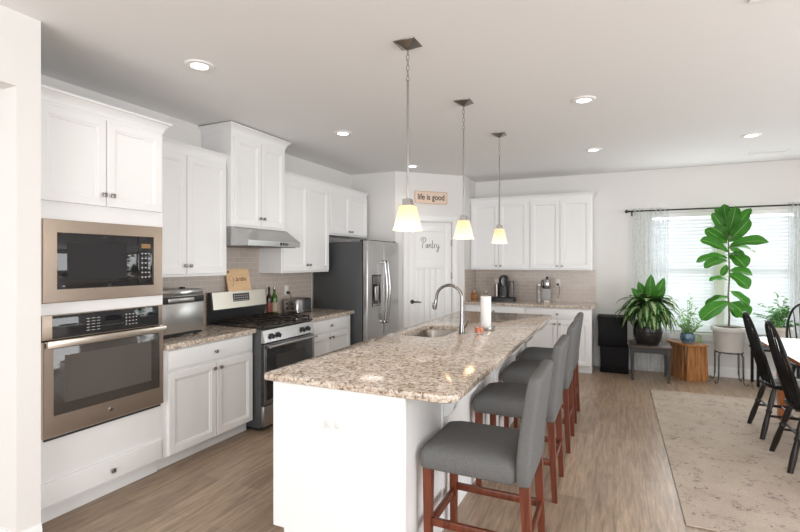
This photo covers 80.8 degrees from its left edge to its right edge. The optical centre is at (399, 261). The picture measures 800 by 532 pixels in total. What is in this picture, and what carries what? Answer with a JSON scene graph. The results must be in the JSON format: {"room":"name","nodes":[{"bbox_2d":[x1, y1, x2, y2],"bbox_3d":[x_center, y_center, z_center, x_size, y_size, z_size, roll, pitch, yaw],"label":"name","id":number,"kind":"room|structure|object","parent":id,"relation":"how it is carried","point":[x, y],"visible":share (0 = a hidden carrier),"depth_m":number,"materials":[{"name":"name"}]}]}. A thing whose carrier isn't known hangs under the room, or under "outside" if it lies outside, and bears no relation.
{"room":"kitchen","nodes":[
{"label":"kitchen","id":0,"kind":"room"},
{"bbox_2d":[0,5,40,531],"bbox_3d":[-3.496,0.122,0.487,1.241,2.777,4.963,0,0,25],"label":"wall","id":1,"kind":"structure","parent":0,"point":[20,34],"depth_m":2.42,"materials":[{"name":"white paint"}]},
{"bbox_2d":[0,523,41,531],"bbox_3d":[-2.433,1.446,2.661,1.155,0.130,0.125,0,0,25],"label":"baseboard","id":2,"kind":"structure","parent":1,"relation":"attached to","point":[37,528],"depth_m":2.44,"materials":[{"name":"white paint"}]},
{"bbox_2d":[41,74,350,307],"bbox_3d":[-1.392,0.122,5.578,0.120,2.777,6.046,0,0,25],"label":"wall","id":3,"kind":"structure","parent":0,"point":[182,131],"depth_m":4.25,"materials":[{"name":"white paint"}]},
{"bbox_2d":[163,137,228,276],"bbox_3d":[-1.884,-0.419,3.937,0.353,1.090,0.885,0,0,25],"label":"upper cabinet","id":4,"kind":"object","parent":3,"relation":"attached to","point":[194,177],"visible":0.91,"depth_m":3.94,"materials":[{"name":"white paint"}]},
{"bbox_2d":[163,247,310,324],"bbox_3d":[-1.680,0.131,4.799,0.008,0.960,2.625,0,0,25],"label":"backsplash","id":5,"kind":"structure","parent":3,"relation":"attached to","point":[299,284],"depth_m":4.99,"materials":[{"name":"beige tile"}]},
{"bbox_2d":[198,121,290,230],"bbox_3d":[-1.514,-0.786,4.678,0.405,0.935,0.856,0,0,25],"label":"upper cabinet","id":6,"kind":"object","parent":3,"relation":"attached to","point":[255,162],"visible":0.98,"depth_m":4.48,"materials":[{"name":"white paint"}]},
{"bbox_2d":[226,226,299,248],"bbox_3d":[-1.440,-0.227,4.644,0.566,0.178,0.760,0,0,25],"label":"range hood","id":7,"kind":"object","parent":6,"relation":"attached to","point":[236,237],"visible":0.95,"depth_m":4.41,"materials":[{"name":"silver metal"}]},
{"bbox_2d":[285,285,288,294],"bbox_3d":[-1.333,0.339,5.533,0.008,0.116,0.072,0,0,25],"label":"power outlet","id":8,"kind":"object","parent":3,"relation":"attached to","point":[286,286],"visible":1,"depth_m":5.53,"materials":[{"name":"beige plastic"}]},
{"bbox_2d":[259,171,329,272],"bbox_3d":[-1.189,-0.419,5.448,0.353,1.090,0.905,0,0,25],"label":"upper cabinet","id":9,"kind":"object","parent":3,"relation":"attached to","point":[306,198],"visible":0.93,"depth_m":5.32,"materials":[{"name":"white paint"}]},
{"bbox_2d":[329,183,367,238],"bbox_3d":[-0.790,-0.646,6.314,0.353,0.635,0.999,0,0,25],"label":"upper cabinet","id":10,"kind":"object","parent":3,"relation":"attached to","point":[347,206],"visible":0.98,"depth_m":6.19,"materials":[{"name":"white paint"}]},
{"bbox_2d":[351,171,394,241],"bbox_3d":[-0.371,0.122,6.797,0.716,2.777,0.100,0,0,25],"label":"wall","id":11,"kind":"structure","parent":0,"point":[380,187],"depth_m":6.71,"materials":[{"name":"white paint"}]},
{"bbox_2d":[0,0,799,181],"bbox_3d":[0.544,-1.316,1.901,9.200,0.100,11.109,0,0,25],"label":"ceiling","id":12,"kind":"structure","parent":0,"point":[673,83],"depth_m":3.15,"materials":[{"name":"white paint"}]},
{"bbox_2d":[184,59,214,71],"bbox_3d":[-1.293,-1.261,3.034,0.182,0.010,0.182,0,0,25],"label":"recessed light","id":13,"kind":"object","parent":12,"relation":"in","point":[194,64],"visible":1,"depth_m":3.02,"materials":[{"name":"white plastic"}]},
{"bbox_2d":[334,131,351,135],"bbox_3d":[-0.563,-1.261,4.640,0.182,0.010,0.182,0,0,25],"label":"recessed light","id":14,"kind":"object","parent":12,"relation":"in","point":[339,133],"visible":1,"depth_m":4.63,"materials":[{"name":"white plastic"}]},
{"bbox_2d":[392,37,422,231],"bbox_3d":[0.045,-0.722,2.731,0.140,1.086,0.140,0,0,25],"label":"pendant lamp","id":15,"kind":"object","parent":12,"relation":"hanging from","point":[407,218],"visible":1,"depth_m":2.70,"materials":[{"name":"white glass"}]},
{"bbox_2d":[406,165,418,167],"bbox_3d":[0.164,-1.261,6.243,0.182,0.010,0.182,0,0,25],"label":"recessed light","id":16,"kind":"object","parent":12,"relation":"in","point":[410,166],"visible":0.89,"depth_m":6.24,"materials":[{"name":"white plastic"}]},
{"bbox_2d":[453,98,473,238],"bbox_3d":[0.505,-0.722,3.730,0.140,1.086,0.140,0,0,25],"label":"pendant lamp","id":17,"kind":"object","parent":12,"relation":"hanging from","point":[463,230],"visible":1,"depth_m":3.70,"materials":[{"name":"white glass"}]},
{"bbox_2d":[491,132,506,243],"bbox_3d":[0.989,-0.722,4.675,0.140,1.086,0.140,0,0,25],"label":"pendant lamp","id":18,"kind":"object","parent":12,"relation":"hanging from","point":[499,237],"visible":1,"depth_m":4.64,"materials":[{"name":"white glass"}]},
{"bbox_2d":[571,96,595,103],"bbox_3d":[1.437,-1.261,3.679,0.182,0.010,0.182,0,0,25],"label":"recessed light","id":19,"kind":"object","parent":12,"relation":"in","point":[582,99],"visible":1,"depth_m":3.66,"materials":[{"name":"white plastic"}]},
{"bbox_2d":[585,148,601,151],"bbox_3d":[2.190,-1.261,5.323,0.182,0.010,0.182,0,0,25],"label":"recessed light","id":20,"kind":"object","parent":12,"relation":"in","point":[588,149],"visible":1,"depth_m":5.30,"materials":[{"name":"white plastic"}]},
{"bbox_2d":[740,133,762,137],"bbox_3d":[3.522,-1.261,4.713,0.182,0.010,0.182,0,0,25],"label":"recessed light","id":21,"kind":"object","parent":12,"relation":"in","point":[750,135],"visible":1,"depth_m":4.71,"materials":[{"name":"white plastic"}]},
{"bbox_2d":[748,0,767,3],"bbox_3d":[1.838,-1.261,2.159,0.365,0.010,0.140,0,0,25],"label":"ceiling vent","id":22,"kind":"object","parent":12,"relation":"in","point":[750,1],"visible":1,"depth_m":2.27,"materials":[{"name":"white metal"}]},
{"bbox_2d":[748,148,790,154],"bbox_3d":[4.236,-1.261,5.404,0.360,0.010,0.160,0,0,25],"label":"ceiling vent","id":23,"kind":"object","parent":12,"relation":"in","point":[786,149],"visible":1,"depth_m":5.39,"materials":[{"name":"white metal"}]},
{"bbox_2d":[42,366,776,531],"bbox_3d":[0.544,1.561,1.901,9.200,0.100,11.109,0,0,25],"label":"floor","id":24,"kind":"structure","parent":0,"point":[618,477],"depth_m":3.16,"materials":[{"name":"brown wood"}]},
{"bbox_2d":[41,84,171,523],"bbox_3d":[-2.110,0.264,3.111,0.633,2.495,0.890,0,0,25],"label":"tall cabinet","id":25,"kind":"object","parent":24,"relation":"on","point":[101,162],"visible":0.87,"depth_m":2.93,"materials":[{"name":"white paint"}]},
{"bbox_2d":[41,218,161,303],"bbox_3d":[-2.036,-0.002,3.074,0.424,0.481,0.770,0,0,25],"label":"microwave oven","id":26,"kind":"object","parent":25,"relation":"in","point":[81,260],"visible":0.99,"depth_m":2.92,"materials":[{"name":"silver metal"}]},
{"bbox_2d":[41,305,166,441],"bbox_3d":[-2.084,0.664,3.098,0.616,0.713,0.773,0,0,25],"label":"oven","id":27,"kind":"object","parent":25,"relation":"in","point":[99,367],"visible":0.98,"depth_m":2.91,"materials":[{"name":"silver metal"}]},
{"bbox_2d":[157,334,252,469],"bbox_3d":[-1.752,1.073,3.889,0.633,0.875,0.910,0,0,25],"label":"base cabinet","id":28,"kind":"object","parent":24,"relation":"on","point":[208,387],"visible":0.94,"depth_m":3.70,"materials":[{"name":"white paint"}]},
{"bbox_2d":[163,325,256,349],"bbox_3d":[-1.747,0.616,3.890,0.629,0.038,0.914,0,0,25],"label":"countertop","id":29,"kind":"structure","parent":28,"relation":"on","point":[210,333],"depth_m":3.79,"materials":[{"name":"beige stone"}]},
{"bbox_2d":[163,287,203,337],"bbox_3d":[-1.878,0.404,3.787,0.352,0.386,0.452,0,0,25],"label":"bread box","id":30,"kind":"object","parent":29,"relation":"on","point":[182,306],"visible":0.62,"depth_m":3.74,"materials":[{"name":"silver metal"}]},
{"bbox_2d":[208,289,317,430],"bbox_3d":[-1.332,0.904,4.620,0.767,1.214,0.754,0,0,25],"label":"gas range","id":31,"kind":"object","parent":24,"relation":"on","point":[278,342],"visible":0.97,"depth_m":4.42,"materials":[{"name":"grey metal"}]},
{"bbox_2d":[225,269,251,291],"bbox_3d":[-1.644,0.188,4.785,0.061,0.222,0.320,0,0,25],"label":"cutting board","id":32,"kind":"object","parent":31,"relation":"on","point":[236,279],"visible":1,"depth_m":4.77,"materials":[{"name":"brown wood"}]},
{"bbox_2d":[209,318,312,329],"bbox_3d":[-1.343,0.596,4.625,0.642,0.020,0.754,0,0,25],"label":"cooktop","id":33,"kind":"object","parent":31,"relation":"in","point":[284,324],"depth_m":4.43,"materials":[{"name":"black metal"}]},
{"bbox_2d":[312,314,349,356],"bbox_3d":[-1.045,1.073,5.426,0.633,0.875,0.925,0,0,25],"label":"base cabinet","id":34,"kind":"object","parent":24,"relation":"on","point":[333,334],"visible":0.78,"depth_m":5.32,"materials":[{"name":"white paint"}]},
{"bbox_2d":[278,308,353,321],"bbox_3d":[-1.038,0.616,5.432,0.629,0.038,0.954,0,0,25],"label":"countertop","id":35,"kind":"structure","parent":34,"relation":"on","point":[316,314],"depth_m":5.39,"materials":[{"name":"beige stone"}]},
{"bbox_2d":[266,287,271,312],"bbox_3d":[-1.428,0.434,5.128,0.059,0.325,0.058,0,0,25],"label":"wine bottle","id":36,"kind":"object","parent":35,"relation":"on","point":[269,298],"visible":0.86,"depth_m":5.11,"materials":[{"name":"black glass"}]},
{"bbox_2d":[272,286,277,312],"bbox_3d":[-1.386,0.434,5.189,0.069,0.325,0.068,0,0,25],"label":"wine bottle","id":37,"kind":"object","parent":35,"relation":"on","point":[274,296],"visible":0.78,"depth_m":5.16,"materials":[{"name":"green glass"}]},
{"bbox_2d":[284,297,310,313],"bbox_3d":[-1.198,0.511,5.478,0.200,0.172,0.304,0,0,25],"label":"toaster","id":38,"kind":"object","parent":35,"relation":"on","point":[295,305],"visible":1,"depth_m":5.38,"materials":[{"name":"silver metal"}]},
{"bbox_2d":[314,239,397,344],"bbox_3d":[-0.526,0.622,6.218,0.859,1.778,0.885,0,0,25],"label":"refrigerator","id":39,"kind":"object","parent":24,"relation":"on","point":[362,276],"visible":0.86,"depth_m":5.83,"materials":[{"name":"grey metal"}]},
{"bbox_2d":[273,322,547,531],"bbox_3d":[0.478,1.073,3.869,1.018,0.876,3.431,0,0,25],"label":"kitchen island","id":40,"kind":"object","parent":24,"relation":"on","point":[344,461],"visible":0.45,"depth_m":2.37,"materials":[{"name":"white paint"}]},
{"bbox_2d":[325,420,330,427],"bbox_3d":[-0.365,0.819,2.370,0.034,0.035,0.004,0,0,25],"label":"socket","id":41,"kind":"object","parent":40,"relation":"attached to","point":[327,422],"depth_m":2.37,"materials":[{"name":"white plastic"}]},
{"bbox_2d":[323,416,342,432],"bbox_3d":[-0.337,0.819,2.362,0.121,0.071,0.007,0,0,25],"label":"outlet plate","id":42,"kind":"object","parent":40,"relation":"attached to","point":[331,424],"depth_m":2.36,"materials":[{"name":"white plastic"}]},
{"bbox_2d":[334,422,339,428],"bbox_3d":[-0.313,0.819,2.346,0.034,0.035,0.004,0,0,25],"label":"socket","id":43,"kind":"object","parent":40,"relation":"attached to","point":[336,424],"depth_m":2.34,"materials":[{"name":"white plastic"}]},
{"bbox_2d":[264,311,551,402],"bbox_3d":[0.482,0.616,3.881,1.076,0.038,3.495,0,0,25],"label":"island countertop","id":44,"kind":"structure","parent":40,"relation":"on","point":[444,369],"depth_m":2.80,"materials":[{"name":"beige stone"}]},
{"bbox_2d":[408,329,454,336],"bbox_3d":[0.284,0.729,4.052,0.410,0.188,0.720,0,0,25],"label":"sink","id":45,"kind":"object","parent":44,"relation":"in","point":[427,332],"visible":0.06,"depth_m":4.38,"materials":[{"name":"grey metal"}]},
{"bbox_2d":[432,284,468,333],"bbox_3d":[0.419,0.391,3.913,0.324,0.410,0.058,0,0,25],"label":"kitchen faucet","id":46,"kind":"object","parent":44,"relation":"on","point":[462,326],"visible":1,"depth_m":3.87,"materials":[{"name":"grey metal"}]},
{"bbox_2d":[474,324,483,333],"bbox_3d":[0.652,0.557,3.883,0.076,0.078,0.076,0,0,25],"label":"candle jar","id":47,"kind":"object","parent":44,"relation":"on","point":[478,328],"visible":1,"depth_m":3.85,"materials":[{"name":"orange glass"}]},
{"bbox_2d":[480,291,494,330],"bbox_3d":[0.750,0.426,4.113,0.160,0.340,0.160,0,0,25],"label":"paper towel holder","id":48,"kind":"object","parent":44,"relation":"on","point":[485,301],"visible":0.84,"depth_m":4.07,"materials":[{"name":"white paper"}]},
{"bbox_2d":[421,359,552,531],"bbox_3d":[0.449,1.013,2.382,0.577,0.996,0.474,0,0,25],"label":"bar stool","id":49,"kind":"object","parent":24,"relation":"on","point":[504,455],"visible":1,"depth_m":2.25,"materials":[{"name":"grey fabric"}]},
{"bbox_2d":[465,304,524,313],"bbox_3d":[1.480,1.073,7.067,0.875,0.875,0.633,0,0,25],"label":"base cabinet","id":50,"kind":"object","parent":24,"relation":"on","point":[468,307],"visible":0.16,"depth_m":6.76,"materials":[{"name":"white paint"}]},
{"bbox_2d":[473,334,568,503],"bbox_3d":[0.839,1.013,3.230,0.577,0.996,0.474,0,0,25],"label":"bar stool","id":51,"kind":"object","parent":24,"relation":"on","point":[497,398],"visible":0.69,"depth_m":3.07,"materials":[{"name":"grey fabric"}]},
{"bbox_2d":[502,321,578,453],"bbox_3d":[1.198,1.013,3.995,0.577,0.996,0.474,0,0,25],"label":"bar stool","id":52,"kind":"object","parent":24,"relation":"on","point":[519,371],"visible":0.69,"depth_m":3.85,"materials":[{"name":"grey fabric"}]},
{"bbox_2d":[518,312,583,423],"bbox_3d":[1.504,1.013,4.674,0.577,0.996,0.474,0,0,25],"label":"bar stool","id":53,"kind":"object","parent":24,"relation":"on","point":[537,354],"visible":0.51,"depth_m":4.55,"materials":[{"name":"grey fabric"}]},
{"bbox_2d":[525,307,593,372],"bbox_3d":[2.274,1.073,6.702,0.869,0.875,0.633,0,0,25],"label":"base cabinet","id":54,"kind":"object","parent":24,"relation":"on","point":[562,318],"visible":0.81,"depth_m":6.42,"materials":[{"name":"white paint"}]},
{"bbox_2d":[465,299,596,308],"bbox_3d":[1.896,0.616,6.872,1.783,0.038,0.629,0,0,25],"label":"countertop","id":55,"kind":"structure","parent":54,"relation":"on","point":[523,303],"depth_m":6.66,"materials":[{"name":"beige stone"}]},
{"bbox_2d":[471,290,476,299],"bbox_3d":[1.150,0.520,7.286,0.084,0.152,0.074,0,0,25],"label":"jar","id":56,"kind":"object","parent":55,"relation":"on","point":[474,294],"visible":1,"depth_m":7.25,"materials":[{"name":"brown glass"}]},
{"bbox_2d":[491,275,516,301],"bbox_3d":[1.555,0.403,7.078,0.370,0.388,0.250,0,0,25],"label":"coffee machine","id":57,"kind":"object","parent":55,"relation":"on","point":[503,290],"visible":0.99,"depth_m":7.02,"materials":[{"name":"black plastic"}]},
{"bbox_2d":[536,284,540,302],"bbox_3d":[2.013,0.465,6.823,0.066,0.264,0.066,0,0,25],"label":"glass carafe","id":58,"kind":"object","parent":55,"relation":"on","point":[537,285],"visible":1,"depth_m":6.79,"materials":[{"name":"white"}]},
{"bbox_2d":[541,277,550,302],"bbox_3d":[2.124,0.408,6.838,0.136,0.376,0.120,0,0,25],"label":"blender","id":59,"kind":"object","parent":55,"relation":"on","point":[546,291],"visible":1,"depth_m":6.79,"materials":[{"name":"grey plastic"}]},
{"bbox_2d":[543,279,550,288],"bbox_3d":[2.131,0.329,6.835,0.116,0.136,0.116,0,0,25],"label":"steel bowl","id":60,"kind":"object","parent":59,"relation":"on","point":[546,282],"depth_m":6.79,"materials":[{"name":"silver metal"}]},
{"bbox_2d":[600,344,628,373],"bbox_3d":[2.965,1.335,6.512,0.355,0.352,0.350,0,0,25],"label":"storage box","id":61,"kind":"object","parent":24,"relation":"on","point":[612,359],"visible":0.95,"depth_m":6.35,"materials":[{"name":"black"}]},
{"bbox_2d":[597,314,627,347],"bbox_3d":[2.945,0.956,6.521,0.377,0.405,0.352,0,0,25],"label":"storage box","id":62,"kind":"object","parent":61,"relation":"on","point":[611,332],"visible":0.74,"depth_m":6.37,"materials":[{"name":"black plastic"}]},
{"bbox_2d":[629,340,671,383],"bbox_3d":[3.223,1.288,6.079,0.476,0.445,0.450,0,0,25],"label":"stool","id":63,"kind":"object","parent":24,"relation":"on","point":[664,348],"visible":0.97,"depth_m":5.94,"materials":[{"name":"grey wood"}]},
{"bbox_2d":[615,275,680,344],"bbox_3d":[3.180,0.615,6.048,0.780,0.900,0.612,0,0,25],"label":"potted plant","id":64,"kind":"object","parent":63,"relation":"on","point":[647,300],"visible":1,"depth_m":5.96,"materials":[{"name":"green plant"}]},
{"bbox_2d":[666,340,708,380],"bbox_3d":[3.718,1.280,6.101,0.300,0.462,0.462,0,0,-9],"label":"wooden plant stand","id":65,"kind":"object","parent":24,"relation":"on","point":[692,365],"visible":0.91,"depth_m":5.92,"materials":[{"name":"brown wood"}]},
{"bbox_2d":[676,293,702,342],"bbox_3d":[3.728,0.730,6.033,0.348,0.638,0.239,0,0,42],"label":"potted plant","id":66,"kind":"object","parent":65,"relation":"on","point":[686,336],"visible":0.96,"depth_m":6.04,"materials":[{"name":"green plant"}]},
{"bbox_2d":[650,389,799,531],"bbox_3d":[3.536,1.506,3.547,2.740,0.008,3.151,0,0,25],"label":"area rug","id":67,"kind":"object","parent":24,"relation":"on","point":[727,478],"visible":0.88,"depth_m":3.48,"materials":[{"name":"beige carpet"}]},
{"bbox_2d":[743,311,799,439],"bbox_3d":[3.328,0.973,4.088,0.565,1.057,0.467,0,0,25],"label":"chair","id":68,"kind":"object","parent":67,"relation":"on","point":[766,378],"visible":0.89,"depth_m":4.08,"materials":[{"name":"black paint"}]},
{"bbox_2d":[759,337,799,420],"bbox_3d":[3.589,1.126,3.495,1.100,0.750,2.250,0,0,25],"label":"dining table","id":69,"kind":"object","parent":67,"relation":"on","point":[791,345],"visible":0.46,"depth_m":4.35,"materials":[{"name":"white wood"}]},
{"bbox_2d":[765,320,799,473],"bbox_3d":[3.036,0.973,3.452,0.565,1.057,0.467,0,0,25],"label":"chair","id":70,"kind":"object","parent":67,"relation":"on","point":[788,381],"visible":1,"depth_m":3.48,"materials":[{"name":"black paint"}]},
{"bbox_2d":[785,303,799,411],"bbox_3d":[4.281,0.973,4.855,0.467,1.057,0.565,0,0,25],"label":"chair","id":71,"kind":"object","parent":67,"relation":"on","point":[794,366],"visible":0.36,"depth_m":5.10,"materials":[{"name":"black paint"}]},
{"bbox_2d":[710,350,748,386],"bbox_3d":[4.110,1.317,5.880,0.356,0.385,0.342,0,0,25],"label":"wire plant stand","id":72,"kind":"object","parent":24,"relation":"on","point":[737,354],"visible":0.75,"depth_m":5.82,"materials":[{"name":"grey metal"}]},
{"bbox_2d":[696,204,767,352],"bbox_3d":[4.133,0.201,5.870,0.742,1.847,0.376,0,0,25],"label":"fiddle leaf fig","id":73,"kind":"object","parent":72,"relation":"on","point":[731,224],"visible":1,"depth_m":5.83,"materials":[{"name":"green plant"}]},
{"bbox_2d":[749,345,799,386],"bbox_3d":[4.576,1.282,5.688,0.520,0.458,0.340,0,0,25],"label":"stand","id":74,"kind":"object","parent":24,"relation":"on","point":[766,349],"visible":0.39,"depth_m":5.75,"materials":[{"name":"black paint"}]},
{"bbox_2d":[753,292,799,337],"bbox_3d":[4.560,0.711,5.654,0.502,0.683,0.351,0,0,-9],"label":"potted plant","id":75,"kind":"object","parent":74,"relation":"on","point":[777,319],"visible":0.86,"depth_m":5.63,"materials":[{"name":"green plant"}]},
{"bbox_2d":[395,171,463,329],"bbox_3d":[0.426,0.122,6.838,1.089,2.777,0.100,0,0,-20],"label":"wall","id":76,"kind":"structure","parent":0,"point":[451,184],"depth_m":6.79,"materials":[{"name":"white paint"}]},
{"bbox_2d":[409,222,451,326],"bbox_3d":[0.446,0.468,6.793,0.689,2.062,0.113,0,0,-20],"label":"door","id":77,"kind":"structure","parent":76,"relation":"in","point":[429,248],"depth_m":6.80,"materials":[{"name":"white paint"}]},
{"bbox_2d":[403,216,457,328],"bbox_3d":[0.446,0.428,6.780,0.862,2.166,0.022,0,0,-20],"label":"trim","id":78,"kind":"structure","parent":76,"relation":"attached to","point":[453,220],"depth_m":6.76,"materials":[{"name":"white paint"}]},
{"bbox_2d":[414,190,446,204],"bbox_3d":[0.447,-0.918,6.782,0.517,0.182,0.018,0,0,-20],"label":"wooden sign","id":79,"kind":"object","parent":76,"relation":"attached to","point":[421,197],"visible":1,"depth_m":6.77,"materials":[{"name":"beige wood"}]},
{"bbox_2d":[464,176,475,310],"bbox_3d":[1.038,0.122,7.282,0.100,2.777,0.619,0,0,25],"label":"wall","id":80,"kind":"structure","parent":0,"point":[469,185],"depth_m":7.13,"materials":[{"name":"white paint"}]},
{"bbox_2d":[465,269,475,301],"bbox_3d":[1.088,0.365,7.261,0.008,0.492,0.599,0,0,25],"label":"backsplash","id":81,"kind":"structure","parent":80,"relation":"attached to","point":[470,275],"depth_m":7.20,"materials":[{"name":"beige tile"}]},
{"bbox_2d":[484,325,494,330],"bbox_3d":[0.750,0.581,4.113,0.160,0.032,0.160,0,0,25],"label":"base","id":82,"kind":"object","parent":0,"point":[486,327],"depth_m":4.04,"materials":[{"name":"silver metal"}]},
{"bbox_2d":[476,159,799,370],"bbox_3d":[4.081,0.122,6.300,6.450,2.777,0.140,0,0,25],"label":"wall","id":83,"kind":"structure","parent":0,"point":[769,182],"depth_m":6.55,"materials":[{"name":"white paint"}]},
{"bbox_2d":[470,195,528,269],"bbox_3d":[1.544,-0.419,7.192,0.886,1.090,0.353,0,0,25],"label":"upper cabinet","id":84,"kind":"object","parent":83,"relation":"attached to","point":[514,210],"visible":0.95,"depth_m":7.04,"materials":[{"name":"white paint"}]},
{"bbox_2d":[476,270,595,302],"bbox_3d":[2.025,0.365,7.165,1.775,0.492,0.008,0,0,25],"label":"backsplash","id":85,"kind":"structure","parent":83,"relation":"attached to","point":[576,285],"depth_m":7.08,"materials":[{"name":"beige tile"}]},
{"bbox_2d":[555,279,560,286],"bbox_3d":[2.352,0.316,7.004,0.072,0.116,0.008,0,0,25],"label":"power outlet","id":86,"kind":"object","parent":83,"relation":"attached to","point":[556,280],"visible":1,"depth_m":7.00,"materials":[{"name":"beige plastic"}]},
{"bbox_2d":[529,192,594,269],"bbox_3d":[2.349,-0.419,6.822,0.882,1.090,0.353,0,0,25],"label":"upper cabinet","id":87,"kind":"object","parent":83,"relation":"attached to","point":[560,225],"visible":1,"depth_m":6.68,"materials":[{"name":"white paint"}]},
{"bbox_2d":[596,357,775,379],"bbox_3d":[4.857,1.446,5.858,4.470,0.130,0.014,0,0,25],"label":"baseboard","id":88,"kind":"structure","parent":83,"relation":"attached to","point":[729,372],"depth_m":6.12,"materials":[{"name":"white paint"}]},
{"bbox_2d":[625,204,799,215],"bbox_3d":[4.206,-0.677,6.104,2.328,0.086,0.110,0,0,25],"label":"curtain rod","id":89,"kind":"object","parent":83,"relation":"attached to","point":[626,211],"visible":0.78,"depth_m":6.16,"materials":[{"name":"grey metal"}]},
{"bbox_2d":[632,207,668,371],"bbox_3d":[3.423,0.384,6.432,0.440,2.225,0.043,0,0,25],"label":"sheer curtain","id":90,"kind":"object","parent":89,"relation":"hanging from","point":[649,228],"visible":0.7,"depth_m":6.43,"materials":[{"name":"white fabric"}]},
{"bbox_2d":[788,202,799,376],"bbox_3d":[4.975,0.384,5.718,0.405,2.225,0.044,0,0,25],"label":"sheer curtain","id":91,"kind":"object","parent":89,"relation":"hanging from","point":[794,211],"visible":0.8,"depth_m":5.78,"materials":[{"name":"white fabric"}]},
{"bbox_2d":[669,331,765,342],"bbox_3d":[4.202,1.001,6.181,1.750,0.100,0.115,0,0,25],"label":"window sill","id":92,"kind":"structure","parent":83,"relation":"attached to","point":[673,334],"depth_m":6.24,"materials":[{"name":"white paint"}]},
{"bbox_2d":[711,325,745,352],"bbox_3d":[4.110,0.970,5.880,0.376,0.310,0.376,0,0,25],"label":"pot","id":93,"kind":"object","parent":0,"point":[727,338],"depth_m":5.76,"materials":[{"name":"grey ceramic"}]},
{"bbox_3d":[3.846,0.146,6.436,0.770,1.610,0.050,0,0,25],"label":"window","id":94,"kind":"structure","parent":0,"visible":0},
{"bbox_2d":[668,211,714,332],"bbox_3d":[3.818,0.142,6.373,0.762,1.601,0.067,0,0,25],"label":"window blind","id":95,"kind":"object","parent":94,"relation":"attached to","point":[693,274],"visible":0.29,"depth_m":6.33,"materials":[{"name":"white plastic"}]},
{"bbox_3d":[4.628,0.146,6.076,0.770,1.610,0.050,0,0,25],"label":"window","id":96,"kind":"structure","parent":0,"visible":0},
{"bbox_2d":[724,209,788,335],"bbox_3d":[4.599,0.142,6.014,0.762,1.601,0.067,0,0,25],"label":"window blind","id":97,"kind":"object","parent":96,"relation":"attached to","point":[765,285],"visible":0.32,"depth_m":5.99,"materials":[{"name":"white plastic"}]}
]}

